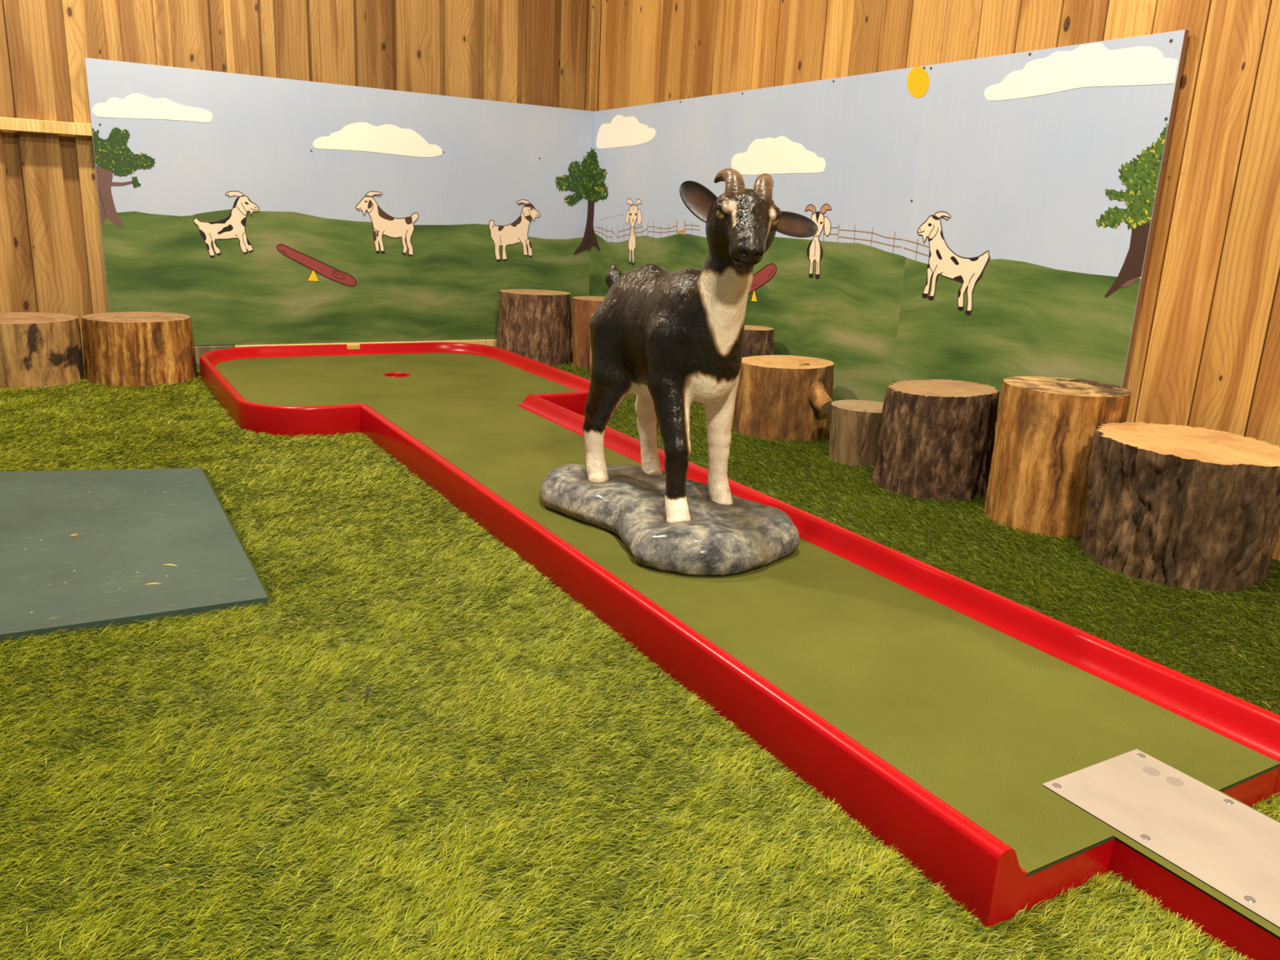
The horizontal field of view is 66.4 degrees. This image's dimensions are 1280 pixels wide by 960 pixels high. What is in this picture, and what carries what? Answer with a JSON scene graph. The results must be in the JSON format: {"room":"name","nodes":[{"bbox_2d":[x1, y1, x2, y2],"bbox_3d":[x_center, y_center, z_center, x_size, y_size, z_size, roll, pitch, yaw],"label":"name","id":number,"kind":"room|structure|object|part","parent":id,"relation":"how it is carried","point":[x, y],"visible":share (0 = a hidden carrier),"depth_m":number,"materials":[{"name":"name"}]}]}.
{"room":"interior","nodes":[
{"label":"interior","id":0,"kind":"room"},
{"bbox_2d":[0,0,601,364],"bbox_3d":[-2.043,-2.068,4.297,4.500,3.112,0.174,-6,17,-30],"label":"wall","id":1,"kind":"structure","parent":0,"point":[535,52],"depth_m":4.40,"materials":[{"name":"brown wood"}]},
{"bbox_3d":[-2.122,-1.537,4.371,4.140,0.050,0.056,-6,17,-30],"label":"fence rail","id":2,"kind":"part","parent":1,"relation":"part of","materials":[{"name":"brown wood"}]},
{"bbox_2d":[84,57,595,345],"bbox_3d":[-1.321,-1.302,4.879,2.417,1.220,0.015,-6,17,-30],"label":"mural panel","id":3,"kind":"object","parent":1,"relation":"attached to","point":[256,210],"visible":1,"depth_m":4.76,"materials":[{"name":"multicoloured paint"}]},
{"bbox_3d":[-0.275,-2.261,5.326,0.050,3.112,0.138,-6,17,-30],"label":"corner post","id":4,"kind":"part","parent":1,"relation":"part of","materials":[{"name":"brown wood"}]},
{"bbox_2d":[0,355,1279,959],"bbox_3d":[-0.539,0.252,2.043,4.450,0.048,6.550,-6,17,-30],"label":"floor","id":5,"kind":"structure","parent":0,"point":[209,478],"depth_m":1.44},
{"bbox_2d":[0,311,84,390],"bbox_3d":[-2.537,-0.536,4.013,0.438,0.260,0.434,-6,17,-30],"label":"stump","id":6,"kind":"object","parent":5,"relation":"on","point":[37,349],"visible":1,"depth_m":3.89,"materials":[{"name":"brown wood"}]},
{"bbox_2d":[0,467,268,642],"bbox_3d":[-1.628,0.121,2.213,1.258,0.016,1.415,-6,17,-30],"label":"rubber mat","id":7,"kind":"object","parent":5,"relation":"on","point":[128,524],"visible":1,"depth_m":2.14,"materials":[{"name":"grey rubber"}]},
{"bbox_2d":[81,311,197,386],"bbox_3d":[-2.138,-0.566,4.186,0.435,0.264,0.431,-6,17,-30],"label":"stump","id":8,"kind":"object","parent":5,"relation":"on","point":[126,348],"visible":1,"depth_m":4.03,"materials":[{"name":"orange wood"}]},
{"bbox_2d":[0,363,1053,959],"bbox_3d":[-1.623,0.164,2.037,2.603,0.029,5.113,-6,17,-30],"label":"artificial grass","id":9,"kind":"structure","parent":5,"relation":"on","point":[625,923],"depth_m":1.38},
{"bbox_2d":[365,686,368,697],"bbox_3d":[-0.437,0.338,1.570,0.005,0.006,0.040,-1,16,-15],"label":"twig","id":10,"kind":"object","parent":9,"relation":"on","point":[367,687],"visible":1,"depth_m":1.56,"materials":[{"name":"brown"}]},
{"bbox_2d":[497,288,572,366],"bbox_3d":[-0.557,-0.813,5.187,0.400,0.364,0.406,-6,17,-30],"label":"stump","id":11,"kind":"object","parent":5,"relation":"on","point":[535,324],"visible":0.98,"depth_m":5.03,"materials":[{"name":"brown wood"}]},
{"bbox_2d":[572,296,604,368],"bbox_3d":[-0.212,-0.771,5.117,0.293,0.352,0.298,-6,17,-30],"label":"stump","id":12,"kind":"object","parent":5,"relation":"on","point":[583,307],"visible":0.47,"depth_m":5.01,"materials":[{"name":"brown wood"}]},
{"bbox_2d":[589,314,593,374],"bbox_3d":[-0.144,-0.661,4.829,0.203,0.296,0.205,-6,17,-30],"label":"stump","id":13,"kind":"object","parent":5,"relation":"on","point":[590,353],"visible":0.06,"depth_m":4.82,"materials":[{"name":"brown wood"}]},
{"bbox_2d":[199,342,1279,959],"bbox_3d":[-0.078,0.056,2.560,1.404,0.102,5.446,-6,17,-30],"label":"lane","id":14,"kind":"object","parent":5,"relation":"on","point":[990,738],"visible":0.93,"depth_m":1.62,"materials":[{"name":"green carpet"}]},
{"bbox_2d":[382,372,410,377],"bbox_3d":[-1.064,-0.433,4.283,0.120,0.057,0.120,-6,17,-30],"label":"cup","id":15,"kind":"object","parent":14,"relation":"on","point":[384,374],"depth_m":4.32,"materials":[{"name":"red paint"}]},
{"bbox_2d":[540,168,817,576],"bbox_3d":[0.080,-0.289,2.273,0.454,0.822,0.746,-6,17,-30],"label":"statue","id":16,"kind":"object","parent":14,"relation":"on","point":[673,341],"visible":1,"depth_m":2.14,"materials":[{"name":"paint"}]},
{"bbox_3d":[0.957,0.563,0.851,0.209,0.002,1.281,-6,17,-30],"label":"tee plate","id":17,"kind":"part","parent":14,"relation":"part of","materials":[{"name":"metal"}]},
{"bbox_2d":[742,324,773,357],"bbox_3d":[0.454,-0.462,4.094,0.235,0.351,0.230,-6,17,-30],"label":"stump","id":18,"kind":"object","parent":5,"relation":"on","point":[758,340],"visible":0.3,"depth_m":3.98,"materials":[{"name":"brown wood"}]},
{"bbox_2d":[732,355,834,442],"bbox_3d":[0.553,-0.320,3.725,0.391,0.280,0.354,7,16,16],"label":"stump","id":19,"kind":"object","parent":5,"relation":"on","point":[780,397],"visible":0.97,"depth_m":3.59,"materials":[{"name":"brown wood"}]},
{"bbox_2d":[360,352,1279,927],"bbox_3d":[0.037,-0.119,3.375,1.766,0.030,4.434,-6,17,-30],"label":"artificial grass","id":20,"kind":"structure","parent":5,"relation":"on","point":[614,425],"depth_m":2.39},
{"bbox_2d":[828,400,884,467],"bbox_3d":[0.762,-0.161,3.346,0.232,0.189,0.232,-6,17,-30],"label":"stump","id":21,"kind":"object","parent":5,"relation":"on","point":[855,425],"visible":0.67,"depth_m":3.26,"materials":[{"name":"brown wood"}]},
{"bbox_2d":[871,379,999,502],"bbox_3d":[0.906,-0.135,3.021,0.354,0.322,0.354,-6,17,-30],"label":"stump","id":22,"kind":"object","parent":5,"relation":"on","point":[937,437],"visible":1,"depth_m":2.90,"materials":[{"name":"brown wood"}]},
{"bbox_2d":[983,376,1131,538],"bbox_3d":[1.146,-0.071,2.709,0.326,0.384,0.324,-6,17,-30],"label":"stump","id":23,"kind":"object","parent":5,"relation":"on","point":[1046,427],"visible":0.85,"depth_m":2.59,"materials":[{"name":"orange wood"}]},
{"bbox_2d":[1067,378,1121,388],"bbox_3d":[1.262,-0.266,2.720,0.060,0.008,0.130,-6,17,-30],"label":"bark slab","id":24,"kind":"object","parent":23,"relation":"on","point":[1078,380],"visible":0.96,"depth_m":2.71,"materials":[{"name":"brown wood"}]},
{"bbox_2d":[995,792,1279,959],"bbox_3d":[0.891,0.559,1.023,0.730,0.026,0.716,-6,17,-30],"label":"artificial grass","id":25,"kind":"structure","parent":5,"relation":"on","point":[1161,947],"depth_m":1.13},
{"bbox_2d":[1080,421,1279,593],"bbox_3d":[1.332,0.057,2.400,0.435,0.316,0.441,-6,17,-30],"label":"stump","id":26,"kind":"object","parent":5,"relation":"on","point":[1188,507],"visible":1,"depth_m":2.26,"materials":[{"name":"brown wood"}]},
{"bbox_2d":[597,0,1279,561],"bbox_3d":[1.218,-1.534,2.899,0.087,3.112,6.100,-6,17,-30],"label":"wall","id":27,"kind":"structure","parent":0,"point":[1206,353],"depth_m":2.68,"materials":[{"name":"brown wood"}]},
{"bbox_2d":[588,65,928,402],"bbox_3d":[0.338,-1.112,4.472,0.021,1.220,2.442,-6,17,-30],"label":"mural panel","id":28,"kind":"object","parent":27,"relation":"attached to","point":[840,154],"visible":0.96,"depth_m":3.93,"materials":[{"name":"multicoloured paint"}]},
{"bbox_2d":[891,29,1189,432],"bbox_3d":[1.155,-0.706,3.115,0.021,1.220,1.008,-6,17,-30],"label":"mural panel","id":29,"kind":"object","parent":27,"relation":"attached to","point":[1039,174],"visible":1,"depth_m":2.98,"materials":[{"name":"multicoloured paint"}]}
]}

